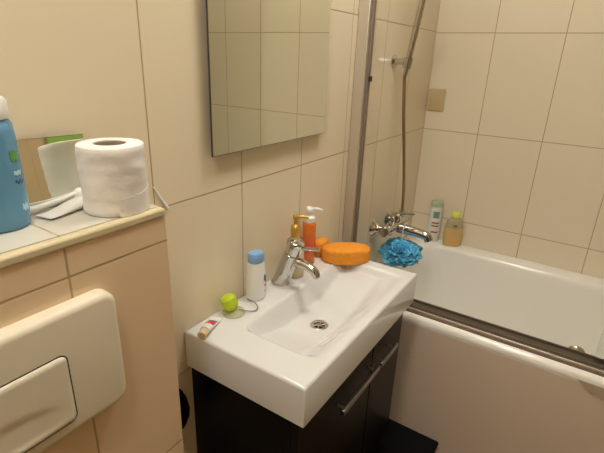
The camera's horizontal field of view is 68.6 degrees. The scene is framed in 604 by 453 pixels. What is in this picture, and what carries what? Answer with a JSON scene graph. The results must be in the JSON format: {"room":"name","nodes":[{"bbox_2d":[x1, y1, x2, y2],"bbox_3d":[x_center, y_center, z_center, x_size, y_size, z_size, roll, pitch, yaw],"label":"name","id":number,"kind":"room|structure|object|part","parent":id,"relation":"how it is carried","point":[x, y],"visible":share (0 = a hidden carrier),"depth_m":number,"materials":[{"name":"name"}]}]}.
{"room":"bathroom","nodes":[
{"label":"bathroom","id":0,"kind":"room"},
{"bbox_2d":[0,216,183,452],"bbox_3d":[-0.671,0.716,0.389,0.150,1.196,1.370,15,24,30],"label":"wall","id":1,"kind":"structure","parent":0,"point":[131,264],"depth_m":0.67,"materials":[{"name":"beige tile"}]},
{"bbox_2d":[0,289,125,452],"bbox_3d":[-0.363,0.219,0.503,0.024,0.185,0.357,15,24,30],"label":"flush plate","id":2,"kind":"object","parent":1,"relation":"attached to","point":[61,365],"visible":1,"depth_m":0.56,"materials":[{"name":"beige plastic"}]},
{"bbox_2d":[0,204,157,253],"bbox_3d":[-0.656,0.150,0.176,0.138,0.014,1.368,15,24,30],"label":"shelf","id":3,"kind":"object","parent":1,"relation":"on","point":[40,229],"depth_m":0.58,"materials":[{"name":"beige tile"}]},
{"bbox_2d":[0,96,30,233],"bbox_3d":[-0.381,-0.076,0.547,0.053,0.164,0.062,11,22,21],"label":"shampoo bottle","id":4,"kind":"object","parent":3,"relation":"on","point":[15,214],"visible":1,"depth_m":0.55,"materials":[{"name":"blue plastic"}]},
{"bbox_2d":[9,149,17,161],"bbox_3d":[-0.354,-0.087,0.544,0.004,0.016,0.011,11,22,21],"label":"print","id":5,"kind":"object","parent":4,"relation":"on","point":[13,155],"depth_m":0.54},
{"bbox_2d":[14,170,20,175],"bbox_3d":[-0.355,-0.067,0.552,0.001,0.007,0.012,3,21,3],"label":"print","id":6,"kind":"object","parent":4,"relation":"on","point":[16,172],"depth_m":0.55,"materials":[{"name":"white paint"}]},
{"bbox_2d":[22,201,27,210],"bbox_3d":[-0.356,-0.026,0.571,0.001,0.012,0.011,2,21,-1],"label":"print","id":7,"kind":"object","parent":4,"relation":"attached to","point":[24,203],"depth_m":0.57,"materials":[{"name":"white"}]},
{"bbox_2d":[17,134,83,207],"bbox_3d":[-0.378,-0.075,0.637,0.020,0.100,0.142,20,27,39],"label":"leaning mirror","id":8,"kind":"object","parent":3,"relation":"on","point":[49,166],"visible":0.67,"depth_m":0.64,"materials":[{"name":"silver glass"}]},
{"bbox_2d":[30,188,81,213],"bbox_3d":[-0.364,-0.037,0.645,0.020,0.023,0.108,15,24,30],"label":"brush","id":9,"kind":"object","parent":3,"relation":"on","point":[39,207],"visible":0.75,"depth_m":0.64,"materials":[{"name":"white plastic"}]},
{"bbox_3d":[-0.341,-0.049,0.679,0.020,0.023,0.023,15,24,30],"label":"bulb","id":10,"kind":"part","parent":9,"relation":"part of","materials":[{"name":"white plastic"}]},
{"bbox_2d":[36,196,82,218],"bbox_3d":[-0.336,-0.030,0.638,0.030,0.017,0.084,11,22,21],"label":"tube","id":11,"kind":"object","parent":3,"relation":"on","point":[74,204],"visible":0.7,"depth_m":0.63,"materials":[{"name":"white plastic"}]},
{"bbox_2d":[75,138,149,217],"bbox_3d":[-0.273,-0.073,0.643,0.092,0.097,0.094,15,24,30],"label":"toilet roll","id":12,"kind":"object","parent":3,"relation":"on","point":[112,173],"visible":1,"depth_m":0.61,"materials":[{"name":"white paper"}]},
{"bbox_2d":[0,207,164,268],"bbox_3d":[-0.592,0.167,0.139,0.015,0.014,1.370,15,24,30],"label":"trim","id":13,"kind":"structure","parent":1,"relation":"on","point":[20,255],"depth_m":0.56,"materials":[{"name":"beige"}]},
{"bbox_2d":[0,0,440,452],"bbox_3d":[-0.302,-0.148,0.861,0.100,2.500,3.200,15,24,30],"label":"wall","id":14,"kind":"structure","parent":0,"point":[135,69],"depth_m":0.96,"materials":[{"name":"beige tile"}]},
{"bbox_2d":[153,187,168,209],"bbox_3d":[-0.271,-0.055,0.852,0.008,0.052,0.034,15,24,30],"label":"trim","id":15,"kind":"structure","parent":14,"relation":"attached to","point":[163,202],"depth_m":0.85,"materials":[{"name":"white plastic"}]},
{"bbox_2d":[179,388,189,428],"bbox_3d":[-0.285,0.420,1.016,0.024,0.127,0.068,15,24,30],"label":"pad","id":16,"kind":"object","parent":14,"relation":"attached to","point":[184,405],"visible":0.3,"depth_m":1.02,"materials":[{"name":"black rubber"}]},
{"bbox_2d":[206,0,330,156],"bbox_3d":[-0.054,-0.583,0.959,0.018,0.802,0.450,15,24,30],"label":"wall mirror","id":17,"kind":"object","parent":14,"relation":"attached to","point":[268,59],"visible":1,"depth_m":1.00,"materials":[{"name":"clear mirror"}]},
{"bbox_2d":[192,314,402,452],"bbox_3d":[0.028,0.509,1.267,0.330,0.507,0.573,15,24,30],"label":"vanity cabinet","id":18,"kind":"object","parent":14,"relation":"attached to","point":[355,418],"visible":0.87,"depth_m":1.06,"materials":[{"name":"black paint"}]},
{"bbox_2d":[184,257,416,427],"bbox_3d":[0.036,0.228,1.161,0.323,0.093,0.601,15,24,30],"label":"basin","id":19,"kind":"object","parent":18,"relation":"in","point":[306,336],"visible":0.84,"depth_m":1.03,"materials":[{"name":"white ceramic"}]},
{"bbox_2d":[197,317,222,338],"bbox_3d":[-0.208,0.220,0.996,0.029,0.022,0.089,6,21,10],"label":"toothpaste tube","id":20,"kind":"object","parent":19,"relation":"on","point":[212,322],"visible":1,"depth_m":0.98,"materials":[{"name":"white plastic"}]},
{"bbox_2d":[220,293,257,318],"bbox_3d":[-0.150,0.182,1.065,0.090,0.048,0.056,-10,24,-30],"label":"hook","id":21,"kind":"object","parent":19,"relation":"on","point":[229,301],"visible":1,"depth_m":1.05,"materials":[{"name":"green plastic"}]},
{"bbox_3d":[-0.173,0.181,1.056,0.041,0.041,0.041,-10,24,-30],"label":"knob","id":22,"kind":"part","parent":21,"relation":"part of","materials":[{"name":"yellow plastic"}]},
{"bbox_2d":[222,306,244,318],"bbox_3d":[-0.164,0.202,1.064,0.056,0.011,0.056,-10,24,-30],"label":"cup","id":23,"kind":"object","parent":21,"relation":"attached to","point":[234,312],"depth_m":1.05,"materials":[{"name":"beige plastic"}]},
{"bbox_2d":[246,249,265,301],"bbox_3d":[-0.115,0.123,1.111,0.038,0.129,0.053,20,27,39],"label":"bottle","id":24,"kind":"object","parent":19,"relation":"on","point":[256,273],"visible":0.98,"depth_m":1.09,"materials":[{"name":"white plastic"}]},
{"bbox_2d":[271,236,319,286],"bbox_3d":[-0.018,0.101,1.169,0.145,0.149,0.051,15,24,30],"label":"faucet","id":25,"kind":"object","parent":19,"relation":"on","point":[290,259],"visible":1,"depth_m":1.15,"materials":[{"name":"silver metal"}]},
{"bbox_3d":[0.010,0.107,1.155,0.082,0.045,0.027,14,24,28],"label":"spout","id":26,"kind":"part","parent":25,"relation":"part of","materials":[{"name":"silver metal"}]},
{"bbox_3d":[0.020,0.059,1.132,0.053,0.018,0.012,14,24,29],"label":"lever","id":27,"kind":"part","parent":25,"relation":"part of","materials":[{"name":"silver metal"}]},
{"bbox_2d":[286,214,308,277],"bbox_3d":[-0.018,0.053,1.231,0.052,0.181,0.053,-16,27,-39],"label":"soap dispenser","id":28,"kind":"object","parent":19,"relation":"on","point":[295,228],"visible":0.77,"depth_m":1.21,"materials":[{"name":"gold plastic"}]},
{"bbox_2d":[286,236,303,267],"bbox_3d":[-0.019,0.065,1.236,0.052,0.086,0.052,15,24,30],"label":"bottle","id":29,"kind":"object","parent":28,"relation":"attached to","point":[302,254],"depth_m":1.22,"materials":[{"name":"gold plastic"}]},
{"bbox_2d":[302,206,322,263],"bbox_3d":[0.026,0.027,1.310,0.052,0.177,0.043,15,24,30],"label":"pump bottle","id":30,"kind":"object","parent":19,"relation":"on","point":[309,225],"visible":0.84,"depth_m":1.29,"materials":[{"name":"orange plastic"}]},
{"bbox_2d":[315,237,328,256],"bbox_3d":[0.060,0.064,1.395,0.038,0.048,0.069,15,24,30],"label":"sponge","id":31,"kind":"object","parent":19,"relation":"on","point":[320,242],"visible":0.66,"depth_m":1.37,"materials":[{"name":"orange"}]},
{"bbox_2d":[321,242,369,264],"bbox_3d":[0.135,0.082,1.360,0.150,0.044,0.083,0,21,-5],"label":"sponge","id":32,"kind":"object","parent":19,"relation":"on","point":[336,253],"visible":1,"depth_m":1.33,"materials":[{"name":"orange"}]},
{"bbox_3d":[0.076,0.568,1.118,0.018,0.497,0.360,15,24,30],"label":"door","id":33,"kind":"part","parent":18,"relation":"part of","materials":[{"name":"black paint"}]},
{"bbox_3d":[0.149,0.404,1.103,0.010,0.015,0.203,15,24,30],"label":"handle","id":34,"kind":"part","parent":18,"relation":"part of","materials":[{"name":"silver metal"}]},
{"bbox_3d":[0.235,0.488,1.345,0.018,0.497,0.209,15,24,30],"label":"door","id":35,"kind":"part","parent":18,"relation":"part of","materials":[{"name":"black paint"}]},
{"bbox_3d":[0.243,0.357,1.237,0.010,0.015,0.112,15,24,30],"label":"handle","id":36,"kind":"part","parent":18,"relation":"part of","materials":[{"name":"silver metal"}]},
{"bbox_2d":[369,209,432,242],"bbox_3d":[0.422,-0.008,1.789,0.227,0.109,0.224,15,24,30],"label":"mixer","id":37,"kind":"object","parent":14,"relation":"attached to","point":[394,222],"visible":0.99,"depth_m":1.77,"materials":[{"name":"silver metal"}]},
{"bbox_2d":[378,222,422,267],"bbox_3d":[0.404,0.079,1.812,0.185,0.194,0.175,15,24,30],"label":"bath puff","id":38,"kind":"object","parent":37,"relation":"hanging from","point":[398,251],"visible":0.98,"depth_m":1.78,"materials":[{"name":"blue"}]},
{"bbox_3d":[0.416,-0.049,1.778,0.074,0.025,0.014,15,24,30],"label":"lever","id":39,"kind":"part","parent":37,"relation":"part of","materials":[{"name":"silver metal"}]},
{"bbox_3d":[0.452,0.025,1.779,0.152,0.055,0.042,15,24,30],"label":"spout","id":40,"kind":"part","parent":37,"relation":"part of","materials":[{"name":"silver metal"}]},
{"bbox_2d":[391,0,425,209],"bbox_3d":[0.406,-0.446,1.636,0.137,0.854,0.145,-14,26,-36],"label":"shower","id":41,"kind":"object","parent":14,"relation":"attached to","point":[407,62],"visible":1,"depth_m":1.57,"materials":[{"name":"silver metal"}]},
{"bbox_2d":[402,57,413,68],"bbox_3d":[0.373,-0.575,1.558,0.037,0.040,0.034,15,24,30],"label":"bracket","id":42,"kind":"object","parent":41,"relation":"on","point":[407,62],"depth_m":1.55,"materials":[{"name":"silver metal"}]},
{"bbox_3d":[0.388,-0.659,1.518,0.058,0.278,0.025,15,24,30],"label":"handle","id":43,"kind":"part","parent":41,"relation":"part of","materials":[{"name":"silver metal"}]},
{"bbox_2d":[411,0,603,278],"bbox_3d":[1.342,-0.368,1.599,1.791,2.500,0.100,15,24,30],"label":"wall","id":44,"kind":"structure","parent":0,"point":[515,147],"depth_m":1.83,"materials":[{"name":"beige tile"}]},
{"bbox_2d":[427,89,445,110],"bbox_3d":[0.601,-0.566,1.982,0.074,0.094,0.006,15,24,30],"label":"plate","id":45,"kind":"object","parent":44,"relation":"attached to","point":[436,99],"visible":1,"depth_m":1.98,"materials":[{"name":"beige plastic"}]},
{"bbox_3d":[0.440,1.278,0.843,1.991,0.100,3.200,15,24,30],"label":"floor","id":46,"kind":"structure","parent":0,"visible":0},
{"bbox_2d":[373,419,437,452],"bbox_3d":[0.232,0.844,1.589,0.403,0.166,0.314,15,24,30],"label":"bath mat","id":47,"kind":"object","parent":46,"relation":"on","point":[398,438],"visible":0.26,"depth_m":1.57,"materials":[{"name":"black fabric"}]},
{"bbox_2d":[375,235,603,452],"bbox_3d":[1.038,0.616,1.620,1.700,0.625,0.749,15,24,30],"label":"bathtub","id":48,"kind":"object","parent":46,"relation":"on","point":[464,391],"visible":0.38,"depth_m":1.53,"materials":[{"name":"white ceramic"}]},
{"bbox_2d":[427,200,443,240],"bbox_3d":[0.632,-0.026,2.107,0.058,0.200,0.038,4,21,5],"label":"bottle","id":49,"kind":"object","parent":48,"relation":"on","point":[436,210],"visible":0.93,"depth_m":2.09,"materials":[{"name":"white plastic"}]},
{"bbox_2d":[433,212,439,217],"bbox_3d":[0.630,-0.054,2.078,0.029,0.032,0.003,4,21,5],"label":"print","id":50,"kind":"object","parent":49,"relation":"on","point":[436,214],"depth_m":2.08},
{"bbox_2d":[443,212,462,246],"bbox_3d":[0.708,0.011,2.067,0.086,0.163,0.046,4,21,5],"label":"oil bottle","id":51,"kind":"object","parent":48,"relation":"on","point":[453,230],"visible":1,"depth_m":2.05,"materials":[{"name":"beige plastic"}]},
{"bbox_2d":[342,0,603,376],"bbox_3d":[0.886,-0.300,0.987,1.680,1.525,0.092,15,24,30],"label":"screen","id":52,"kind":"object","parent":48,"relation":"on","point":[367,13],"visible":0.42,"depth_m":1.40,"materials":[{"name":"silver metal"}]},
{"bbox_3d":[0.882,0.405,1.261,1.650,0.013,0.058,15,24,30],"label":"rail","id":53,"kind":"part","parent":52,"relation":"part of","materials":[{"name":"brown metal"}]},
{"bbox_3d":[1.232,-0.206,0.808,0.860,1.489,0.005,15,24,30],"label":"glass pane","id":54,"kind":"part","parent":52,"relation":"part of","materials":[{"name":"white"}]},
{"bbox_3d":[0.839,0.729,1.343,1.698,0.597,0.030,15,24,30],"label":"apron panel","id":55,"kind":"part","parent":48,"relation":"part of","materials":[{"name":"beige plastic"}]},
{"bbox_3d":[1.145,0.531,1.854,0.098,0.097,0.039,15,24,30],"label":"overflow knob","id":56,"kind":"part","parent":48,"relation":"part of","materials":[{"name":"silver metal"}]},
{"bbox_2d":[577,379,603,400],"bbox_3d":[0.818,0.462,1.242,0.092,0.040,0.001,15,24,30],"label":"tape patch","id":57,"kind":"object","parent":48,"relation":"attached to","point":[592,389],"visible":1,"depth_m":1.24,"materials":[{"name":"beige"}]}
]}

